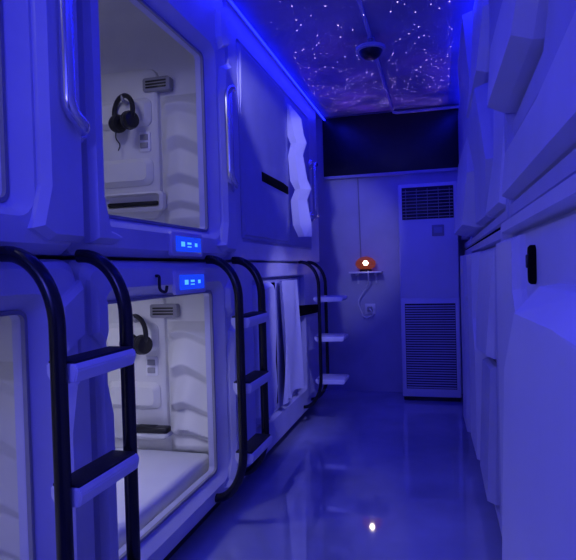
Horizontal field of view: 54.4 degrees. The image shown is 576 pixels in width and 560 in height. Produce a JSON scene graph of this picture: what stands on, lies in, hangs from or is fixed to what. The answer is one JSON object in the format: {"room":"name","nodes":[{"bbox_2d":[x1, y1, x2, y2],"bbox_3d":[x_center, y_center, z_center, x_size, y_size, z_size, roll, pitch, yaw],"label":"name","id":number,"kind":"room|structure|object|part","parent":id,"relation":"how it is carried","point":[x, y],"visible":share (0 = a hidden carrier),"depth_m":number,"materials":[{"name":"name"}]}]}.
{"room":"dormitory","nodes":[
{"label":"dormitory","id":0,"kind":"room"},
{"bbox_2d":[169,390,501,559],"bbox_3d":[-0.289,1.116,1.894,4.600,0.100,6.650,-1,1,15],"label":"floor","id":1,"kind":"structure","parent":0,"point":[359,475],"depth_m":2.69,"materials":[{"name":"tile"}]},
{"bbox_2d":[0,259,94,559],"bbox_3d":[-1.643,0.546,1.242,2.015,1.137,1.164,-1,1,15],"label":"pod","id":2,"kind":"object","parent":1,"relation":"on","point":[27,505],"visible":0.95,"depth_m":1.41,"materials":[{"name":"plastic"}]},
{"bbox_3d":[-0.757,0.540,1.525,0.255,0.630,0.036,-1,1,15],"label":"padded panel","id":3,"kind":"part","parent":2,"relation":"part of","materials":[{"name":"white plastic"}]},
{"bbox_2d":[0,0,89,255],"bbox_3d":[-1.655,-0.656,1.224,2.054,1.243,1.182,-1,1,15],"label":"pod","id":4,"kind":"object","parent":2,"relation":"on","point":[43,127],"visible":1,"depth_m":1.37,"materials":[{"name":"plastic"}]},
{"bbox_3d":[-0.558,-0.625,1.460,0.064,0.487,0.132,-2,1,-15],"label":"grab handle","id":5,"kind":"part","parent":4,"relation":"part of","materials":[{"name":"silver metal"}]},
{"bbox_3d":[-0.568,-0.401,1.507,0.039,0.080,0.080,-1,1,15],"label":"handle mount","id":6,"kind":"part","parent":4,"relation":"part of","materials":[{"name":"silver metal"}]},
{"bbox_2d":[0,246,140,559],"bbox_3d":[-0.514,0.448,1.394,0.177,1.062,0.317,-1,1,15],"label":"ladder","id":7,"kind":"object","parent":2,"relation":"attached to","point":[69,490],"visible":1,"depth_m":1.29,"materials":[{"name":"black metal"}]},
{"bbox_3d":[-0.560,0.451,1.262,0.158,1.062,0.037,-1,1,15],"label":"rail","id":8,"kind":"part","parent":7,"relation":"part of","materials":[{"name":"black metal"}]},
{"bbox_3d":[-0.486,0.445,1.532,0.158,1.062,0.037,-1,1,15],"label":"rail","id":9,"kind":"part","parent":7,"relation":"part of","materials":[{"name":"black metal"}]},
{"bbox_2d":[62,260,238,559],"bbox_3d":[-1.335,0.518,2.370,2.017,1.137,1.164,-1,1,15],"label":"pod","id":10,"kind":"object","parent":1,"relation":"on","point":[188,375],"visible":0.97,"depth_m":2.53,"materials":[{"name":"plastic"}]},
{"bbox_3d":[-0.758,0.277,2.708,0.285,0.135,0.032,-1,1,15],"label":"moulding","id":11,"kind":"part","parent":10,"relation":"part of","materials":[{"name":"white plastic"}]},
{"bbox_3d":[-0.750,0.559,2.713,0.285,0.130,0.032,-1,1,15],"label":"moulding","id":12,"kind":"part","parent":10,"relation":"part of","materials":[{"name":"white plastic"}]},
{"bbox_2d":[119,314,152,354],"bbox_3d":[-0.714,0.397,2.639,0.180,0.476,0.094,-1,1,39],"label":"headphones","id":13,"kind":"object","parent":10,"relation":"hanging from","point":[143,344],"visible":0.57,"depth_m":2.58,"materials":[{"name":"black plastic"}]},
{"bbox_2d":[134,335,152,354],"bbox_3d":[-0.678,0.302,2.606,0.079,0.094,0.095,-1,1,15],"label":"ear cup","id":14,"kind":"object","parent":13,"relation":"on","point":[143,344],"depth_m":2.58,"materials":[{"name":"black rubber"}]},
{"bbox_2d":[36,0,238,260],"bbox_3d":[-1.352,-0.684,2.344,2.054,1.243,1.164,-1,1,15],"label":"pod","id":15,"kind":"object","parent":10,"relation":"on","point":[167,193],"visible":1,"depth_m":2.54,"materials":[{"name":"plastic"}]},
{"bbox_2d":[108,93,138,150],"bbox_3d":[-0.770,-0.745,2.626,0.167,0.256,0.086,-1,1,39],"label":"headphones","id":16,"kind":"object","parent":15,"relation":"hanging from","point":[129,120],"visible":0.99,"depth_m":2.60,"materials":[{"name":"black plastic"}]},
{"bbox_2d":[108,114,125,132],"bbox_3d":[-0.807,-0.741,2.655,0.073,0.086,0.088,-1,1,15],"label":"ear cup","id":17,"kind":"object","parent":16,"relation":"on","point":[114,123],"depth_m":2.63,"materials":[{"name":"black plastic"}]},
{"bbox_2d":[120,110,138,129],"bbox_3d":[-0.734,-0.742,2.597,0.073,0.086,0.088,-1,1,15],"label":"ear cup","id":18,"kind":"object","parent":16,"relation":"on","point":[129,119],"depth_m":2.57,"materials":[{"name":"black rubber"}]},
{"bbox_3d":[-0.788,-0.798,2.689,0.285,0.135,0.032,-1,1,15],"label":"moulding","id":19,"kind":"part","parent":15,"relation":"part of","materials":[{"name":"white plastic"}]},
{"bbox_3d":[-0.780,-0.515,2.694,0.285,0.130,0.032,-1,1,15],"label":"moulding","id":20,"kind":"part","parent":15,"relation":"part of","materials":[{"name":"white plastic"}]},
{"bbox_3d":[-0.781,-0.651,2.722,0.355,0.720,0.035,-1,1,15],"label":"accessory panel","id":21,"kind":"part","parent":15,"relation":"part of","materials":[{"name":"white plastic"}]},
{"bbox_2d":[105,191,166,213],"bbox_3d":[-0.739,-0.371,2.681,0.325,0.090,0.044,-1,1,15],"label":"tray","id":22,"kind":"object","parent":15,"relation":"on","point":[117,202],"depth_m":2.67,"materials":[{"name":"white plastic"}]},
{"bbox_2d":[139,131,150,151],"bbox_3d":[-0.683,-0.660,2.674,0.060,0.095,0.014,-1,1,15],"label":"switch plate","id":23,"kind":"object","parent":15,"relation":"attached to","point":[144,136],"depth_m":2.66,"materials":[{"name":"grey plastic"}]},
{"bbox_2d":[142,76,172,92],"bbox_3d":[-0.619,-0.927,2.664,0.140,0.065,0.046,-1,1,15],"label":"air vent","id":24,"kind":"object","parent":15,"relation":"attached to","point":[150,84],"depth_m":2.65,"materials":[{"name":"grey plastic"}]},
{"bbox_3d":[-0.481,-0.563,2.635,0.255,0.630,0.036,-1,1,15],"label":"padded panel","id":25,"kind":"part","parent":15,"relation":"part of","materials":[{"name":"white plastic"}]},
{"bbox_3d":[-0.393,-0.137,2.176,0.017,0.090,0.280,-1,1,15],"label":"control panel","id":26,"kind":"part","parent":15,"relation":"part of","materials":[{"name":"plastic"}]},
{"bbox_3d":[-0.262,-0.652,2.551,0.064,0.487,0.132,-2,1,-15],"label":"grab handle","id":27,"kind":"part","parent":15,"relation":"part of","materials":[{"name":"silver metal"}]},
{"bbox_3d":[-0.751,0.423,2.740,0.355,0.720,0.035,-1,1,15],"label":"accessory panel","id":28,"kind":"part","parent":10,"relation":"part of","materials":[{"name":"white plastic"}]},
{"bbox_2d":[146,356,157,375],"bbox_3d":[-0.653,0.414,2.692,0.060,0.095,0.014,-1,1,15],"label":"switch plate","id":29,"kind":"object","parent":10,"relation":"attached to","point":[151,361],"depth_m":2.68,"materials":[{"name":"grey plastic"}]},
{"bbox_2d":[136,424,170,433],"bbox_3d":[-0.653,0.708,2.666,0.190,0.032,0.052,-1,1,12],"label":"shelf","id":30,"kind":"object","parent":10,"relation":"on","point":[141,428],"visible":0.77,"depth_m":2.64,"materials":[{"name":"black plastic"}]},
{"bbox_2d":[115,448,208,548],"bbox_3d":[-1.347,0.895,2.377,1.775,0.100,1.038,-1,1,15],"label":"mattress","id":31,"kind":"object","parent":10,"relation":"in","point":[163,476],"visible":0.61,"depth_m":2.33,"materials":[{"name":"white fabric"}]},
{"bbox_2d":[150,304,179,317],"bbox_3d":[-0.589,0.147,2.683,0.140,0.065,0.046,-1,1,15],"label":"air vent","id":32,"kind":"object","parent":10,"relation":"attached to","point":[156,310],"depth_m":2.66,"materials":[{"name":"grey plastic"}]},
{"bbox_3d":[-0.455,0.512,2.640,0.255,0.630,0.064,-1,1,15],"label":"padded panel","id":33,"kind":"part","parent":10,"relation":"part of","materials":[{"name":"white plastic"}]},
{"bbox_3d":[-0.384,0.007,2.198,0.017,0.090,0.280,-1,1,15],"label":"control panel","id":34,"kind":"part","parent":10,"relation":"part of","materials":[{"name":"plastic"}]},
{"bbox_2d":[205,255,271,502],"bbox_3d":[-0.205,0.419,2.528,0.180,1.062,0.347,-1,1,15],"label":"ladder","id":35,"kind":"object","parent":10,"relation":"attached to","point":[253,451],"visible":1,"depth_m":2.39,"materials":[{"name":"black metal"}]},
{"bbox_3d":[-0.256,0.423,2.381,0.158,1.062,0.037,-1,1,15],"label":"rail","id":36,"kind":"part","parent":35,"relation":"part of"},
{"bbox_3d":[-0.175,0.416,2.680,0.158,1.062,0.037,-1,1,15],"label":"rail","id":37,"kind":"part","parent":35,"relation":"part of","materials":[{"name":"black metal"}]},
{"bbox_2d":[228,262,322,477],"bbox_3d":[-0.500,0.469,3.785,1.170,1.138,1.982,-1,1,15],"label":"pod","id":38,"kind":"object","parent":1,"relation":"on","point":[290,288],"visible":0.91,"depth_m":3.50,"materials":[{"name":"plastic"}]},
{"bbox_2d":[183,0,318,262],"bbox_3d":[-0.483,-0.732,3.750,1.275,1.246,1.982,-1,1,15],"label":"pod","id":39,"kind":"object","parent":38,"relation":"on","point":[275,153],"visible":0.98,"depth_m":3.28,"materials":[{"name":"plastic"}]},
{"bbox_3d":[-0.137,-0.905,3.201,0.030,0.565,0.840,-1,1,15],"label":"raised panel","id":40,"kind":"part","parent":39,"relation":"part of","materials":[{"name":"white plastic"}]},
{"bbox_3d":[-0.124,-0.468,3.209,0.030,0.480,0.840,-1,1,15],"label":"raised panel","id":41,"kind":"part","parent":39,"relation":"part of","materials":[{"name":"white plastic"}]},
{"bbox_3d":[-0.042,-0.716,3.543,0.014,0.980,1.560,-1,1,15],"label":"door panel","id":42,"kind":"part","parent":39,"relation":"part of","materials":[{"name":"white plastic"}]},
{"bbox_3d":[0.073,-0.716,3.649,0.150,0.870,0.044,-1,1,15],"label":"jagged panel","id":43,"kind":"part","parent":39,"relation":"part of","materials":[{"name":"white plastic"}]},
{"bbox_3d":[0.180,-0.886,4.303,0.039,0.080,0.080,-1,1,15],"label":"handle mount","id":44,"kind":"part","parent":39,"relation":"part of","materials":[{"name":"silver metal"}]},
{"bbox_3d":[0.191,-0.486,4.310,0.039,0.080,0.080,-1,1,15],"label":"handle mount","id":45,"kind":"part","parent":39,"relation":"part of","materials":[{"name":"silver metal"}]},
{"bbox_3d":[0.202,-0.685,4.264,0.064,0.437,0.132,-2,1,-15],"label":"grab handle","id":46,"kind":"part","parent":39,"relation":"part of","materials":[{"name":"silver metal"}]},
{"bbox_3d":[-0.113,0.394,3.129,0.076,0.770,0.350,-1,1,15],"label":"raised panel","id":47,"kind":"part","parent":38,"relation":"part of","materials":[{"name":"white plastic"}]},
{"bbox_3d":[-0.056,0.391,3.502,0.014,0.800,1.140,-1,1,15],"label":"door panel","id":48,"kind":"part","parent":38,"relation":"part of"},
{"bbox_2d":[279,280,303,404],"bbox_3d":[0.022,0.389,3.618,0.048,0.775,0.444,-1,1,15],"label":"curtain","id":49,"kind":"object","parent":38,"relation":"hanging from","point":[291,379],"depth_m":3.61,"materials":[{"name":"white fabric"}]},
{"bbox_2d":[298,260,348,408],"bbox_3d":[0.267,0.380,4.031,0.305,1.049,0.264,-1,1,15],"label":"ladder","id":50,"kind":"object","parent":38,"relation":"attached to","point":[326,337],"visible":0.99,"depth_m":3.93,"materials":[{"name":"metal"}]},
{"bbox_3d":[0.162,0.385,3.935,0.152,1.049,0.024,-1,1,15],"label":"rail","id":51,"kind":"part","parent":50,"relation":"part of","materials":[{"name":"black metal"}]},
{"bbox_3d":[0.225,0.379,4.167,0.152,1.049,0.024,-1,1,15],"label":"rail","id":52,"kind":"part","parent":50,"relation":"part of","materials":[{"name":"black metal"}]},
{"bbox_2d":[398,181,461,401],"bbox_3d":[1.176,0.096,4.644,0.464,1.760,0.308,-1,1,15],"label":"air conditioner","id":53,"kind":"object","parent":1,"relation":"on","point":[428,243],"visible":1,"depth_m":4.50,"materials":[{"name":"white plastic"}]},
{"bbox_2d":[402,185,453,219],"bbox_3d":[1.120,-0.620,4.500,0.404,0.260,0.020,-1,1,15],"label":"air vent","id":54,"kind":"object","parent":53,"relation":"attached to","point":[419,202],"depth_m":4.49,"materials":[{"name":"grey plastic"}]},
{"bbox_3d":[1.128,-0.315,4.503,0.456,0.910,0.012,-1,1,15],"label":"panel","id":55,"kind":"part","parent":53,"relation":"part of","materials":[{"name":"white plastic"}]},
{"bbox_3d":[1.152,0.534,4.518,0.456,0.770,0.012,-1,1,15],"label":"panel","id":56,"kind":"part","parent":53,"relation":"part of","materials":[{"name":"white plastic"}]},
{"bbox_2d":[405,305,456,388],"bbox_3d":[1.149,0.538,4.509,0.388,0.671,0.008,-1,1,15],"label":"grille","id":57,"kind":"object","parent":53,"relation":"attached to","point":[430,330],"depth_m":4.51,"materials":[{"name":"paint"}]},
{"bbox_2d":[464,247,471,254],"bbox_3d":[1.885,0.361,4.027,1.130,1.213,1.112,-1,1,15],"label":"pod","id":58,"kind":"object","parent":1,"relation":"on","point":[468,251],"visible":0.09,"depth_m":3.98,"materials":[{"name":"plastic"}]},
{"bbox_2d":[458,102,473,249],"bbox_3d":[1.842,-0.836,4.009,1.150,1.179,1.112,-1,1,15],"label":"pod","id":59,"kind":"object","parent":58,"relation":"on","point":[468,244],"visible":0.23,"depth_m":4.22,"materials":[{"name":"plastic"}]},
{"bbox_2d":[460,230,501,534],"bbox_3d":[1.440,0.400,2.511,1.196,1.213,1.992,-1,1,15],"label":"pod","id":60,"kind":"object","parent":1,"relation":"on","point":[478,277],"visible":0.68,"depth_m":2.54,"materials":[{"name":"plastic"}]},
{"bbox_3d":[1.107,0.360,3.378,0.102,1.040,0.380,-1,1,15],"label":"raised panel","id":61,"kind":"part","parent":60,"relation":"part of","materials":[{"name":"plastic"}]},
{"bbox_3d":[1.011,0.370,2.979,0.079,1.040,0.520,-1,1,15],"label":"raised panel","id":62,"kind":"part","parent":60,"relation":"part of","materials":[{"name":"plastic"}]},
{"bbox_2d":[454,0,510,244],"bbox_3d":[1.391,-0.797,2.494,1.228,1.179,1.992,-1,1,15],"label":"pod","id":63,"kind":"object","parent":60,"relation":"on","point":[481,209],"visible":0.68,"depth_m":2.28,"materials":[{"name":"plastic"}]},
{"bbox_3d":[0.999,-1.050,3.076,0.091,0.585,0.950,-1,1,15],"label":"raised panel","id":64,"kind":"part","parent":63,"relation":"part of","materials":[{"name":"plastic"}]},
{"bbox_3d":[0.981,-0.496,3.048,0.134,0.470,1.040,-1,1,15],"label":"raised panel","id":65,"kind":"part","parent":63,"relation":"part of","materials":[{"name":"plastic"}]},
{"bbox_3d":[0.820,-1.041,2.413,0.089,0.570,0.675,-1,1,15],"label":"raised panel","id":66,"kind":"part","parent":63,"relation":"part of","materials":[{"name":"plastic"}]},
{"bbox_3d":[0.824,-0.515,2.381,0.088,0.540,0.670,-1,1,15],"label":"raised panel","id":67,"kind":"part","parent":63,"relation":"part of","materials":[{"name":"plastic"}]},
{"bbox_3d":[0.711,-0.987,1.933,0.050,0.655,0.450,-1,1,15],"label":"raised panel","id":68,"kind":"part","parent":63,"relation":"part of","materials":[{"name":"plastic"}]},
{"bbox_3d":[0.725,-0.497,1.947,0.052,0.525,0.460,-1,1,15],"label":"raised panel","id":69,"kind":"part","parent":63,"relation":"part of","materials":[{"name":"plastic"}]},
{"bbox_3d":[0.887,0.101,2.519,0.066,0.480,0.580,-1,1,15],"label":"raised panel","id":70,"kind":"part","parent":60,"relation":"part of","materials":[{"name":"plastic"}]},
{"bbox_3d":[0.887,0.623,2.465,0.061,0.560,0.450,-1,1,15],"label":"raised panel","id":71,"kind":"part","parent":60,"relation":"part of","materials":[{"name":"plastic"}]},
{"bbox_3d":[0.765,0.395,1.963,0.022,1.040,0.450,-1,1,15],"label":"raised panel","id":72,"kind":"part","parent":60,"relation":"part of","materials":[{"name":"plastic"}]},
{"bbox_2d":[496,173,575,559],"bbox_3d":[0.883,0.449,0.570,1.204,1.213,1.992,-1,1,15],"label":"pod","id":73,"kind":"object","parent":1,"relation":"on","point":[536,251],"visible":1,"depth_m":0.86,"materials":[{"name":"plastic"}]},
{"bbox_3d":[0.587,0.409,1.447,0.046,1.040,0.340,-1,1,15],"label":"raised panel","id":74,"kind":"part","parent":73,"relation":"part of","materials":[{"name":"plastic"}]},
{"bbox_3d":[0.518,-0.041,1.214,0.006,0.030,0.015,-1,1,15],"label":"latch lever","id":75,"kind":"part","parent":73,"relation":"part of","materials":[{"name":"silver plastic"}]},
{"bbox_2d":[487,0,575,216],"bbox_3d":[0.886,-0.749,0.539,1.180,1.179,1.992,-1,1,15],"label":"pod","id":76,"kind":"object","parent":73,"relation":"on","point":[532,79],"visible":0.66,"depth_m":1.11,"materials":[{"name":"plastic"}]},
{"bbox_3d":[0.356,-0.802,0.681,0.086,0.700,1.900,-1,1,15],"label":"raised panel","id":77,"kind":"part","parent":76,"relation":"part of","materials":[{"name":"plastic"}]},
{"bbox_3d":[0.381,-0.664,0.678,0.043,0.578,1.900,-1,1,15],"label":"raised panel","id":78,"kind":"part","parent":76,"relation":"part of","materials":[{"name":"plastic"}]},
{"bbox_3d":[0.287,0.487,0.458,0.110,0.935,1.330,-1,1,15],"label":"raised panel","id":79,"kind":"part","parent":73,"relation":"part of","materials":[{"name":"white plastic"}]},
{"bbox_3d":[0.413,0.424,0.697,0.014,1.045,1.880,-1,1,15],"label":"door panel","id":80,"kind":"part","parent":73,"relation":"part of","materials":[{"name":"plastic"}]},
{"bbox_2d":[229,0,474,118],"bbox_3d":[-0.360,-1.423,1.850,4.600,0.100,6.650,-1,1,15],"label":"ceiling","id":81,"kind":"structure","parent":0,"point":[316,42],"depth_m":3.43,"materials":[{"name":"paint"}]},
{"bbox_2d":[228,0,324,120],"bbox_3d":[-0.292,-1.362,2.696,0.010,0.010,4.715,-1,1,15],"label":"light strip","id":82,"kind":"object","parent":81,"relation":"attached to","point":[230,1],"visible":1,"depth_m":3.37,"materials":[{"name":"blue plastic"}]},
{"bbox_2d":[356,38,384,60],"bbox_3d":[0.481,-1.341,3.256,0.168,0.114,0.168,-1,1,15],"label":"security camera","id":83,"kind":"object","parent":81,"relation":"hanging from","point":[370,50],"visible":1,"depth_m":3.21,"materials":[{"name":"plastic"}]},
{"bbox_2d":[357,0,393,111],"bbox_3d":[0.178,-1.378,2.146,0.040,0.030,5.500,-1,1,15],"label":"conduit","id":84,"kind":"object","parent":81,"relation":"attached to","point":[359,2],"visible":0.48,"depth_m":3.26,"materials":[{"name":"paint"}]},
{"bbox_2d":[315,105,465,393],"bbox_3d":[0.533,-0.233,5.032,4.600,2.440,0.100,-1,1,15],"label":"wall","id":85,"kind":"structure","parent":0,"point":[371,354],"depth_m":4.95,"materials":[{"name":"paint"}]},
{"bbox_2d":[357,178,360,257],"bbox_3d":[0.636,-0.493,4.926,0.012,0.812,0.038,-2,1,-39],"label":"cable","id":86,"kind":"object","parent":85,"relation":"attached to","point":[357,178],"visible":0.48,"depth_m":4.93,"materials":[{"name":"grey plastic"}]},
{"bbox_2d":[349,271,382,283],"bbox_3d":[0.678,-0.019,4.863,0.280,0.110,0.160,-1,1,15],"label":"wall shelf","id":87,"kind":"object","parent":85,"relation":"attached to","point":[374,272],"visible":0.98,"depth_m":4.81,"materials":[{"name":"white plastic"}]},
{"bbox_2d":[355,256,375,271],"bbox_3d":[0.672,-0.139,4.851,0.175,0.130,0.175,-2,1,-30],"label":"table lamp","id":88,"kind":"object","parent":87,"relation":"on","point":[365,264],"visible":1,"depth_m":4.79,"materials":[{"name":"orange plastic"}]},
{"bbox_2d":[365,304,375,313],"bbox_3d":[0.720,0.254,4.916,0.090,0.090,0.050,-1,1,15],"label":"wall socket","id":89,"kind":"object","parent":85,"relation":"attached to","point":[367,306],"visible":1,"depth_m":4.92,"materials":[{"name":"grey plastic"}]},
{"bbox_2d":[358,271,373,317],"bbox_3d":[0.662,0.130,4.845,0.136,0.418,0.143,-1,1,15],"label":"cable","id":90,"kind":"object","parent":89,"relation":"attached to","point":[367,271],"visible":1,"depth_m":4.89,"materials":[{"name":"white plastic"}]},
{"bbox_2d":[322,105,458,176],"bbox_3d":[0.894,-1.189,4.842,1.200,0.518,0.030,-1,1,15],"label":"wall panel","id":91,"kind":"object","parent":85,"relation":"attached to","point":[388,141],"depth_m":4.83,"materials":[{"name":"black glass"}]},
{"bbox_2d":[324,167,457,179],"bbox_3d":[0.900,-0.918,4.840,1.200,0.025,0.045,-1,1,15],"label":"trim","id":92,"kind":"structure","parent":85,"relation":"attached to","point":[455,168],"depth_m":4.82,"materials":[{"name":"paint"}]},
{"bbox_2d":[392,105,458,113],"bbox_3d":[1.161,-1.440,4.728,0.555,0.033,0.033,-1,1,15],"label":"conduit","id":93,"kind":"object","parent":85,"relation":"attached to","point":[457,106],"visible":0.94,"depth_m":4.72,"materials":[{"name":"paint"}]}
]}

